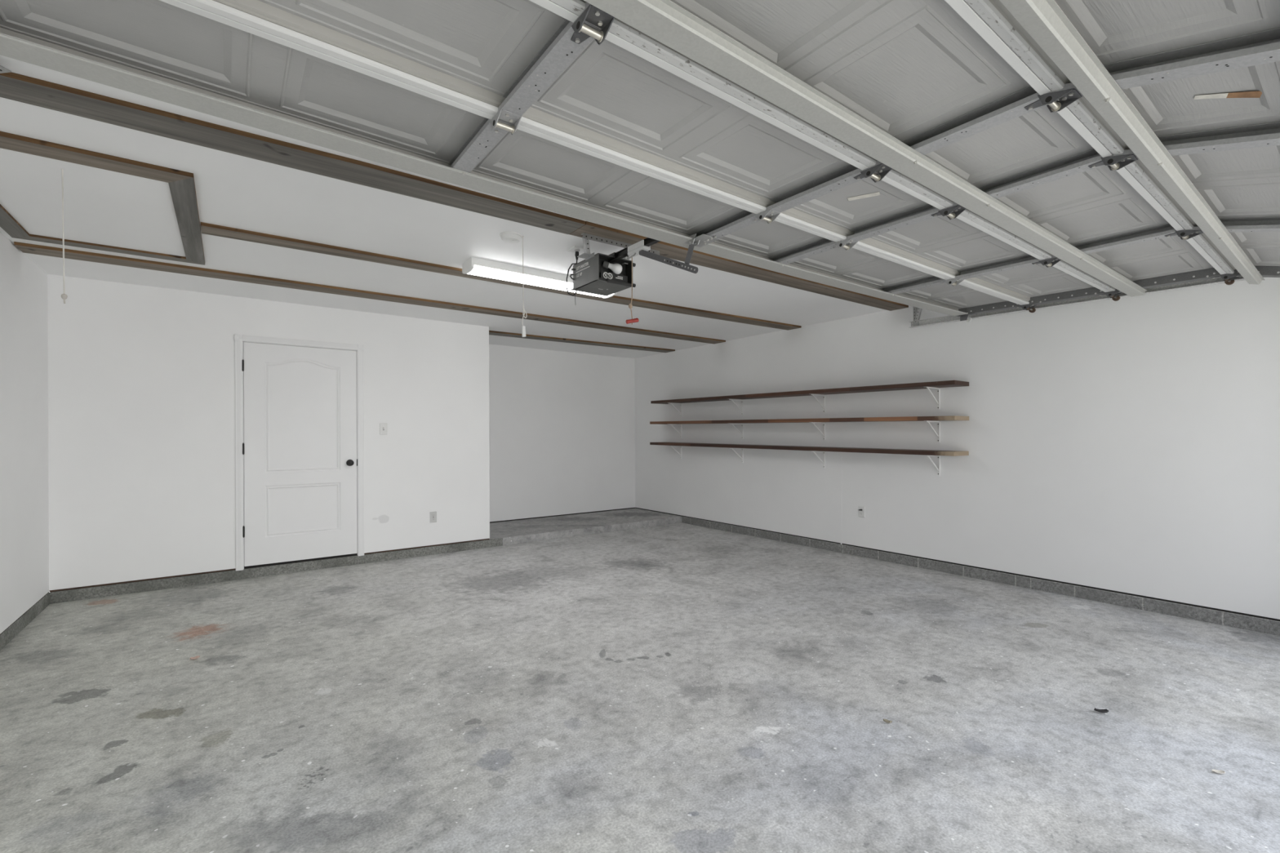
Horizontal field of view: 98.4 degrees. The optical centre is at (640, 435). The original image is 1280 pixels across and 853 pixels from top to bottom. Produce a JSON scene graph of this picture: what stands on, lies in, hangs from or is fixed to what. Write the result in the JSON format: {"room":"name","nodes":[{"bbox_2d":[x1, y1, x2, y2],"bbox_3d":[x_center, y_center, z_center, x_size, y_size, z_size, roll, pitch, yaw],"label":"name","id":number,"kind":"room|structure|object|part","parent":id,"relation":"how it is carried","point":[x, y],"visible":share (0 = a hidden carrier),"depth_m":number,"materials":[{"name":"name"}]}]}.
{"room":"garage","nodes":[
{"label":"garage","id":0,"kind":"room"},
{"bbox_2d":[0,231,49,634],"bbox_3d":[-2.692,-0.025,1.653,0.130,2.438,6.630,0,0,-37],"label":"wall","id":1,"kind":"structure","parent":0,"point":[24,311],"depth_m":3.71,"materials":[{"name":"paint"}]},
{"bbox_2d":[0,591,49,650],"bbox_3d":[-2.671,1.266,1.661,0.104,0.145,6.380,0,0,-37],"label":"baseboard","id":2,"kind":"structure","parent":1,"relation":"attached to","point":[9,633],"depth_m":3.69,"materials":[{"name":"grey concrete"}]},
{"bbox_2d":[47,274,489,590],"bbox_3d":[-3.229,-0.033,5.307,3.641,2.430,0.130,0,0,-37],"label":"wall","id":3,"kind":"structure","parent":0,"point":[141,379],"depth_m":4.78,"materials":[{"name":"paint"}]},
{"bbox_2d":[49,537,502,604],"bbox_3d":[-3.099,1.258,5.383,3.671,0.153,0.104,0,0,-37],"label":"baseboard","id":4,"kind":"structure","parent":3,"relation":"attached to","point":[70,594],"depth_m":4.98,"materials":[{"name":"grey concrete"}]},
{"bbox_2d":[234,333,364,570],"bbox_3d":[-3.218,0.145,5.273,1.044,2.114,0.198,0,0,-37],"label":"door","id":5,"kind":"structure","parent":3,"relation":"in","point":[300,403],"depth_m":5.22,"materials":[{"name":"paint"}]},
{"bbox_3d":[-2.859,0.266,5.455,0.066,0.066,0.060,0,0,-37],"label":"knob","id":6,"kind":"part","parent":5,"relation":"part of","materials":[{"name":"black metal"}]},
{"bbox_2d":[379,422,386,434],"bbox_3d":[-2.630,-0.072,5.664,0.072,0.117,0.016,0,0,-37],"label":"light switch","id":7,"kind":"object","parent":3,"relation":"attached to","point":[383,427],"visible":1,"depth_m":5.66,"materials":[{"name":"white plastic"}]},
{"bbox_2d":[430,511,436,522],"bbox_3d":[-2.232,0.876,5.964,0.070,0.116,0.010,0,0,-37],"label":"wall outlet","id":8,"kind":"object","parent":3,"relation":"attached to","point":[433,514],"visible":1,"depth_m":5.96,"materials":[{"name":"white plastic"}]},
{"bbox_2d":[0,54,910,358],"bbox_3d":[-0.413,-1.315,4.080,6.736,0.120,7.832,0,0,-37],"label":"ceiling","id":9,"kind":"structure","parent":0,"point":[233,190],"depth_m":3.85,"materials":[{"name":"paint"}]},
{"bbox_2d":[0,65,11,73],"bbox_3d":[-1.414,-0.011,0.761,0.205,2.473,2.888,0,0,-37],"label":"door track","id":10,"kind":"object","parent":9,"relation":"attached to","point":[2,69],"visible":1,"depth_m":1.84,"materials":[{"name":"metal"}]},
{"bbox_2d":[0,131,204,303],"bbox_3d":[-2.997,-0.932,3.017,0.935,0.635,1.676,0,0,-37],"label":"attic hatch","id":11,"kind":"object","parent":9,"relation":"attached to","point":[51,193],"visible":1,"depth_m":2.91,"materials":[{"name":"paint"}]},
{"bbox_3d":[-2.679,-0.950,2.566,0.010,0.584,0.006,0,0,-37],"label":"pull cord","id":12,"kind":"part","parent":11,"relation":"part of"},
{"bbox_3d":[-3.014,-1.245,3.031,0.782,0.010,1.478,0,0,-37],"label":"hatch panel","id":13,"kind":"part","parent":11,"relation":"part of","materials":[{"name":"paint"}]},
{"bbox_2d":[0,72,585,234],"bbox_3d":[-1.489,-1.240,2.483,2.763,0.020,0.215,0,0,-37],"label":"ceiling beam","id":14,"kind":"structure","parent":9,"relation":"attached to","point":[14,86],"depth_m":2.37,"materials":[{"name":"brown wood"}]},
{"bbox_2d":[13,241,725,343],"bbox_3d":[-1.498,-1.244,5.506,6.376,0.020,0.215,0,0,-36],"label":"ceiling beam","id":15,"kind":"structure","parent":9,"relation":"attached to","point":[24,247],"depth_m":4.58,"materials":[{"name":"brown wood"}]},
{"bbox_2d":[200,222,801,330],"bbox_3d":[-0.420,-1.247,4.881,5.422,0.020,0.226,0,0,-35],"label":"ceiling beam","id":16,"kind":"structure","parent":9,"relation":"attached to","point":[206,228],"depth_m":4.01,"materials":[{"name":"brown wood"}]},
{"bbox_2d":[499,231,522,243],"bbox_3d":[-0.805,-1.233,3.450,0.136,0.040,0.136,0,0,-37],"label":"smoke detector","id":17,"kind":"object","parent":9,"relation":"attached to","point":[508,237],"visible":1,"depth_m":3.41,"materials":[{"name":"white plastic"}]},
{"bbox_2d":[521,235,527,337],"bbox_3d":[-0.726,-0.937,3.468,0.034,0.633,0.016,0,0,-26],"label":"pull cord","id":18,"kind":"object","parent":9,"relation":"hanging from","point":[523,328],"visible":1,"depth_m":3.46,"materials":[{"name":"white fabric"}]},
{"bbox_3d":[-0.729,-0.655,3.466,0.023,0.070,0.016,0,0,-26],"label":"handle","id":19,"kind":"part","parent":18,"relation":"part of","materials":[{"name":"white plastic"}]},
{"bbox_2d":[462,257,616,298],"bbox_3d":[-0.745,-1.213,4.311,1.228,0.083,0.194,0,0,-37],"label":"ceiling light","id":20,"kind":"object","parent":9,"relation":"attached to","point":[473,266],"visible":0.89,"depth_m":4.11,"materials":[{"name":"white plastic"}]},
{"bbox_2d":[566,245,584,253],"bbox_3d":[-0.421,-1.248,3.718,0.107,0.014,0.110,0,0,-37],"label":"outlet","id":21,"kind":"object","parent":9,"relation":"attached to","point":[574,249],"visible":0.84,"depth_m":3.70,"materials":[{"name":"white plastic"}]},
{"bbox_2d":[488,330,675,352],"bbox_3d":[-0.726,-1.250,7.374,2.854,0.020,0.215,0,0,-34],"label":"ceiling beam","id":22,"kind":"structure","parent":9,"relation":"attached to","point":[491,332],"depth_m":7.32,"materials":[{"name":"brown wood"}]},
{"bbox_2d":[569,221,908,311],"bbox_3d":[1.085,-1.251,4.374,3.621,0.020,0.200,0,0,-36],"label":"ceiling beam","id":23,"kind":"structure","parent":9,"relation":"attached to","point":[669,251],"depth_m":4.10,"materials":[{"name":"brown wood"}]},
{"bbox_2d":[566,232,719,324],"bbox_3d":[0.729,-0.953,2.406,0.583,0.570,3.498,0,0,-37],"label":"garage door opener","id":24,"kind":"object","parent":23,"relation":"attached to","point":[602,274],"visible":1,"depth_m":3.48,"materials":[{"name":"black plastic"}]},
{"bbox_3d":[-0.435,-1.051,3.680,0.102,0.369,0.056,0,0,-44],"label":"power cord","id":25,"kind":"part","parent":24,"relation":"part of","materials":[{"name":"black plastic"}]},
{"bbox_3d":[-0.158,-1.064,3.512,0.093,0.067,0.064,0,0,-14],"label":"light bulb","id":26,"kind":"part","parent":24,"relation":"part of","materials":[{"name":"white glass"}]},
{"bbox_2d":[599,253,631,283],"bbox_3d":[-0.177,-1.048,3.520,0.256,0.157,0.076,0,0,-37],"label":"lamp","id":27,"kind":"object","parent":24,"relation":"attached to","point":[611,269],"depth_m":3.51,"materials":[{"name":"white glass"}]},
{"bbox_3d":[-0.057,-0.867,3.296,0.024,0.400,0.024,0,0,9],"label":"release cord","id":28,"kind":"part","parent":24,"relation":"part of","materials":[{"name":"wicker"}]},
{"bbox_3d":[-0.047,-0.688,3.303,0.080,0.040,0.025,0,0,-20],"label":"release handle","id":29,"kind":"part","parent":24,"relation":"part of","materials":[{"name":"red plastic"}]},
{"bbox_3d":[0.741,-1.132,2.287,0.040,0.042,3.293,0,0,-37],"label":"rail","id":30,"kind":"part","parent":24,"relation":"part of","materials":[{"name":"black metal"}]},
{"bbox_3d":[0.147,-0.972,3.064,0.005,0.254,0.510,0,0,-37],"label":"straight arm","id":31,"kind":"part","parent":24,"relation":"part of","materials":[{"name":"metal"}]},
{"bbox_3d":[0.258,-0.952,2.875,0.023,0.100,0.144,0,0,-9],"label":"curved arm","id":32,"kind":"part","parent":24,"relation":"part of","materials":[{"name":"metal"}]},
{"bbox_2d":[908,276,1244,328],"bbox_3d":[3.373,-0.033,4.195,0.082,2.477,2.664,0,0,-37],"label":"door track","id":33,"kind":"object","parent":9,"relation":"attached to","point":[916,322],"visible":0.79,"depth_m":4.33,"materials":[{"name":"metal"}]},
{"bbox_2d":[0,0,1279,322],"bbox_3d":[1.143,-0.986,2.264,5.853,0.230,2.138,0,0,-37],"label":"garage door","id":34,"kind":"structure","parent":33,"relation":"attached to","point":[962,158],"depth_m":1.75,"materials":[{"name":"metal"}]},
{"bbox_3d":[0.514,-1.043,3.107,5.660,0.080,0.036,0,0,-37],"label":"rail","id":35,"kind":"part","parent":34,"relation":"part of","materials":[{"name":"white metal"}]},
{"bbox_3d":[0.809,-1.043,2.712,5.660,0.065,0.033,0,0,-37],"label":"rail","id":36,"kind":"part","parent":34,"relation":"part of","materials":[{"name":"white metal"}]},
{"bbox_3d":[0.830,-1.043,2.683,5.660,0.064,0.036,0,0,-37],"label":"rail","id":37,"kind":"part","parent":34,"relation":"part of","materials":[{"name":"white metal"}]},
{"bbox_3d":[1.121,-1.038,2.293,5.660,0.058,0.033,0,0,-37],"label":"rail","id":38,"kind":"part","parent":34,"relation":"part of","materials":[{"name":"white metal"}]},
{"bbox_3d":[1.143,-1.038,2.264,5.660,0.058,0.036,0,0,-37],"label":"rail","id":39,"kind":"part","parent":34,"relation":"part of","materials":[{"name":"white metal"}]},
{"bbox_3d":[1.465,-1.034,1.833,5.660,0.050,0.033,0,0,-37],"label":"rail","id":40,"kind":"part","parent":34,"relation":"part of","materials":[{"name":"white metal"}]},
{"bbox_3d":[1.490,-1.030,1.800,5.660,0.054,0.047,0,0,-37],"label":"rail","id":41,"kind":"part","parent":34,"relation":"part of","materials":[{"name":"white metal"}]},
{"bbox_3d":[2.607,-1.056,5.237,0.014,0.054,0.072,0,0,-37],"label":"plate","id":42,"kind":"part","parent":33,"relation":"part of","materials":[{"name":"metal"}]},
{"bbox_2d":[488,344,635,521],"bbox_3d":[-1.294,-0.044,8.203,3.184,2.430,0.130,0,0,-37],"label":"wall","id":43,"kind":"structure","parent":0,"point":[562,424],"depth_m":8.18,"materials":[{"name":"paint"}]},
{"bbox_2d":[489,507,635,523],"bbox_3d":[-1.282,1.182,8.193,2.924,0.022,0.098,0,0,-37],"label":"baseboard","id":44,"kind":"structure","parent":43,"relation":"attached to","point":[628,508],"depth_m":8.19,"materials":[{"name":"grey concrete"}]},
{"bbox_2d":[488,507,682,545],"bbox_3d":[-0.930,1.279,7.764,3.174,0.189,1.307,0,0,-37],"label":"floor","id":45,"kind":"structure","parent":0,"point":[525,531],"depth_m":7.46,"materials":[{"name":"concrete"}]},
{"bbox_2d":[0,522,1279,852],"bbox_3d":[-0.060,1.353,3.623,6.836,0.150,6.680,0,0,-37],"label":"floor","id":46,"kind":"structure","parent":0,"point":[681,687],"depth_m":2.58,"materials":[{"name":"concrete"}]},
{"bbox_2d":[189,655,199,659],"bbox_3d":[-2.563,1.278,3.181,0.047,0.011,0.036,0,0,-42],"label":"chip","id":47,"kind":"object","parent":46,"relation":"on","point":[197,656],"visible":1,"depth_m":3.18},
{"bbox_2d":[883,718,892,723],"bbox_3d":[1.098,1.264,2.451,0.037,0.017,0.021,0,0,32],"label":"dry leaf","id":48,"kind":"object","parent":46,"relation":"on","point":[886,721],"visible":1,"depth_m":2.45,"materials":[{"name":"beige plant"}]},
{"bbox_2d":[1093,707,1109,712],"bbox_3d":[2.118,1.260,2.537,0.056,0.019,0.024,0,0,21],"label":"dry leaf","id":49,"kind":"object","parent":46,"relation":"on","point":[1095,708],"visible":1,"depth_m":2.54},
{"bbox_2d":[1211,768,1225,773],"bbox_3d":[2.180,1.265,2.083,0.041,0.009,0.020,0,0,15],"label":"chip","id":50,"kind":"object","parent":46,"relation":"on","point":[1213,771],"visible":1,"depth_m":2.08,"materials":[{"name":"white"}]},
{"bbox_2d":[635,277,1279,619],"bbox_3d":[2.221,-0.044,6.046,0.131,2.446,7.792,0,0,-37],"label":"wall","id":51,"kind":"structure","parent":0,"point":[1130,445],"depth_m":4.63,"materials":[{"name":"paint"}]},
{"bbox_2d":[666,402,681,417],"bbox_3d":[0.500,-0.381,8.032,0.250,0.201,0.028,0,0,-37],"label":"shelf bracket","id":52,"kind":"object","parent":51,"relation":"attached to","point":[671,403],"visible":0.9,"depth_m":8.08,"materials":[{"name":"white metal"}]},
{"bbox_3d":[0.594,-0.381,8.102,0.014,0.199,0.028,0,0,-37],"label":"wall plate","id":53,"kind":"part","parent":52,"relation":"part of","materials":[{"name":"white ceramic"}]},
{"bbox_2d":[666,423,681,437],"bbox_3d":[0.501,-0.075,8.032,0.250,0.201,0.028,0,0,-37],"label":"shelf bracket","id":54,"kind":"object","parent":51,"relation":"attached to","point":[680,433],"visible":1,"depth_m":8.07,"materials":[{"name":"white metal"}]},
{"bbox_2d":[668,445,681,458],"bbox_3d":[0.502,0.234,8.033,0.250,0.201,0.028,0,0,-37],"label":"shelf bracket","id":55,"kind":"object","parent":51,"relation":"attached to","point":[680,453],"visible":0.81,"depth_m":8.09,"materials":[{"name":"white metal"}]},
{"bbox_3d":[0.596,0.234,8.103,0.014,0.199,0.028,0,0,-37],"label":"wall plate","id":56,"kind":"part","parent":55,"relation":"part of","materials":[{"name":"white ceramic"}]},
{"bbox_2d":[649,442,968,456],"bbox_3d":[1.548,0.134,6.599,0.285,0.084,4.303,0,0,-37],"label":"wall shelf","id":57,"kind":"object","parent":55,"relation":"on","point":[927,452],"visible":1,"depth_m":5.82,"materials":[{"name":"brown wood"}]},
{"bbox_2d":[728,422,742,439],"bbox_3d":[1.222,-0.064,7.067,0.250,0.201,0.028,0,0,-37],"label":"shelf bracket","id":58,"kind":"object","parent":51,"relation":"attached to","point":[731,424],"visible":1,"depth_m":7.11,"materials":[{"name":"white metal"}]},
{"bbox_3d":[1.316,-0.063,7.137,0.014,0.199,0.028,0,0,-37],"label":"wall plate","id":59,"kind":"part","parent":58,"relation":"part of","materials":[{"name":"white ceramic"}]},
{"bbox_2d":[728,399,742,415],"bbox_3d":[1.221,-0.371,7.066,0.250,0.201,0.028,0,0,-37],"label":"shelf bracket","id":60,"kind":"object","parent":51,"relation":"attached to","point":[741,400],"visible":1,"depth_m":7.12,"materials":[{"name":"white metal"}]},
{"bbox_3d":[1.315,-0.370,7.137,0.014,0.199,0.028,0,0,-37],"label":"wall plate","id":61,"kind":"part","parent":60,"relation":"part of","materials":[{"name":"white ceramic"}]},
{"bbox_2d":[728,447,743,462],"bbox_3d":[1.223,0.246,7.067,0.250,0.201,0.028,0,0,-37],"label":"shelf bracket","id":62,"kind":"object","parent":51,"relation":"attached to","point":[742,455],"visible":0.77,"depth_m":7.12,"materials":[{"name":"white metal"}]},
{"bbox_3d":[1.317,0.246,7.138,0.014,0.199,0.028,0,0,-37],"label":"wall plate","id":63,"kind":"part","parent":62,"relation":"part of","materials":[{"name":"white metal"}]},
{"bbox_2d":[649,415,968,424],"bbox_3d":[1.549,-0.177,6.596,0.285,0.079,4.308,0,0,-37],"label":"wall shelf","id":64,"kind":"object","parent":51,"relation":"attached to","point":[948,417],"visible":0.98,"depth_m":5.78,"materials":[{"name":"brown wood"}]},
{"bbox_2d":[650,380,968,404],"bbox_3d":[1.556,-0.484,6.586,0.285,0.077,4.283,0,0,-37],"label":"wall shelf","id":65,"kind":"object","parent":51,"relation":"attached to","point":[946,384],"visible":0.99,"depth_m":5.82,"materials":[{"name":"brown wood"}]},
{"bbox_2d":[810,393,825,413],"bbox_3d":[1.951,-0.360,6.089,0.250,0.201,0.028,0,0,-37],"label":"shelf bracket","id":66,"kind":"object","parent":51,"relation":"attached to","point":[823,395],"visible":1,"depth_m":6.14,"materials":[{"name":"white metal"}]},
{"bbox_3d":[2.045,-0.360,6.159,0.014,0.199,0.028,0,0,-37],"label":"wall plate","id":67,"kind":"part","parent":66,"relation":"part of","materials":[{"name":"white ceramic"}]},
{"bbox_2d":[811,422,825,439],"bbox_3d":[1.952,-0.053,6.089,0.250,0.201,0.028,0,0,-37],"label":"shelf bracket","id":68,"kind":"object","parent":51,"relation":"attached to","point":[813,423],"visible":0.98,"depth_m":6.15,"materials":[{"name":"white metal"}]},
{"bbox_3d":[1.952,-0.145,6.089,0.250,0.012,0.028,0,0,-37],"label":"shelf arm","id":69,"kind":"part","parent":68,"relation":"part of","materials":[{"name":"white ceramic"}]},
{"bbox_3d":[2.046,-0.052,6.160,0.014,0.199,0.028,0,0,-37],"label":"wall plate","id":70,"kind":"part","parent":68,"relation":"part of","materials":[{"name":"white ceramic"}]},
{"bbox_2d":[811,450,825,468],"bbox_3d":[1.953,0.258,6.090,0.250,0.201,0.028,0,0,-37],"label":"shelf bracket","id":71,"kind":"object","parent":51,"relation":"attached to","point":[814,452],"visible":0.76,"depth_m":6.15,"materials":[{"name":"white metal"}]},
{"bbox_3d":[2.047,0.259,6.160,0.014,0.199,0.028,0,0,-37],"label":"wall plate","id":72,"kind":"part","parent":71,"relation":"part of","materials":[{"name":"white metal"}]},
{"bbox_2d":[858,506,865,517],"bbox_3d":[2.316,0.795,5.791,0.030,0.116,0.070,0,0,-37],"label":"wall outlet","id":73,"kind":"object","parent":51,"relation":"attached to","point":[861,508],"visible":1,"depth_m":5.79,"materials":[{"name":"white plastic"}]},
{"bbox_2d":[924,420,940,442],"bbox_3d":[2.692,-0.042,5.097,0.250,0.201,0.028,0,0,-37],"label":"shelf bracket","id":74,"kind":"object","parent":51,"relation":"attached to","point":[937,434],"visible":1,"depth_m":5.15,"materials":[{"name":"white metal"}]},
{"bbox_3d":[2.787,-0.041,5.168,0.014,0.199,0.028,0,0,-37],"label":"wall plate","id":75,"kind":"part","parent":74,"relation":"part of","materials":[{"name":"white metal"}]},
{"bbox_2d":[924,454,940,475],"bbox_3d":[2.693,0.271,5.098,0.250,0.201,0.028,0,0,-37],"label":"shelf bracket","id":76,"kind":"object","parent":51,"relation":"attached to","point":[938,468],"visible":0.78,"depth_m":5.15,"materials":[{"name":"white metal"}]},
{"bbox_3d":[2.788,0.272,5.168,0.014,0.199,0.028,0,0,-37],"label":"wall plate","id":77,"kind":"part","parent":76,"relation":"part of","materials":[{"name":"white metal"}]},
{"bbox_2d":[925,386,939,409],"bbox_3d":[2.691,-0.349,5.097,0.250,0.201,0.028,0,0,-37],"label":"shelf bracket","id":78,"kind":"object","parent":51,"relation":"attached to","point":[937,400],"visible":1,"depth_m":5.15,"materials":[{"name":"white metal"}]},
{"bbox_3d":[2.786,-0.349,5.167,0.014,0.199,0.028,0,0,-37],"label":"wall plate","id":79,"kind":"part","parent":78,"relation":"part of","materials":[{"name":"white metal"}]},
{"bbox_2d":[635,507,1279,635],"bbox_3d":[2.214,1.240,6.034,0.106,0.153,7.542,0,0,-37],"label":"baseboard","id":80,"kind":"structure","parent":51,"relation":"attached to","point":[1210,615],"depth_m":4.54,"materials":[{"name":"concrete"}]}
]}

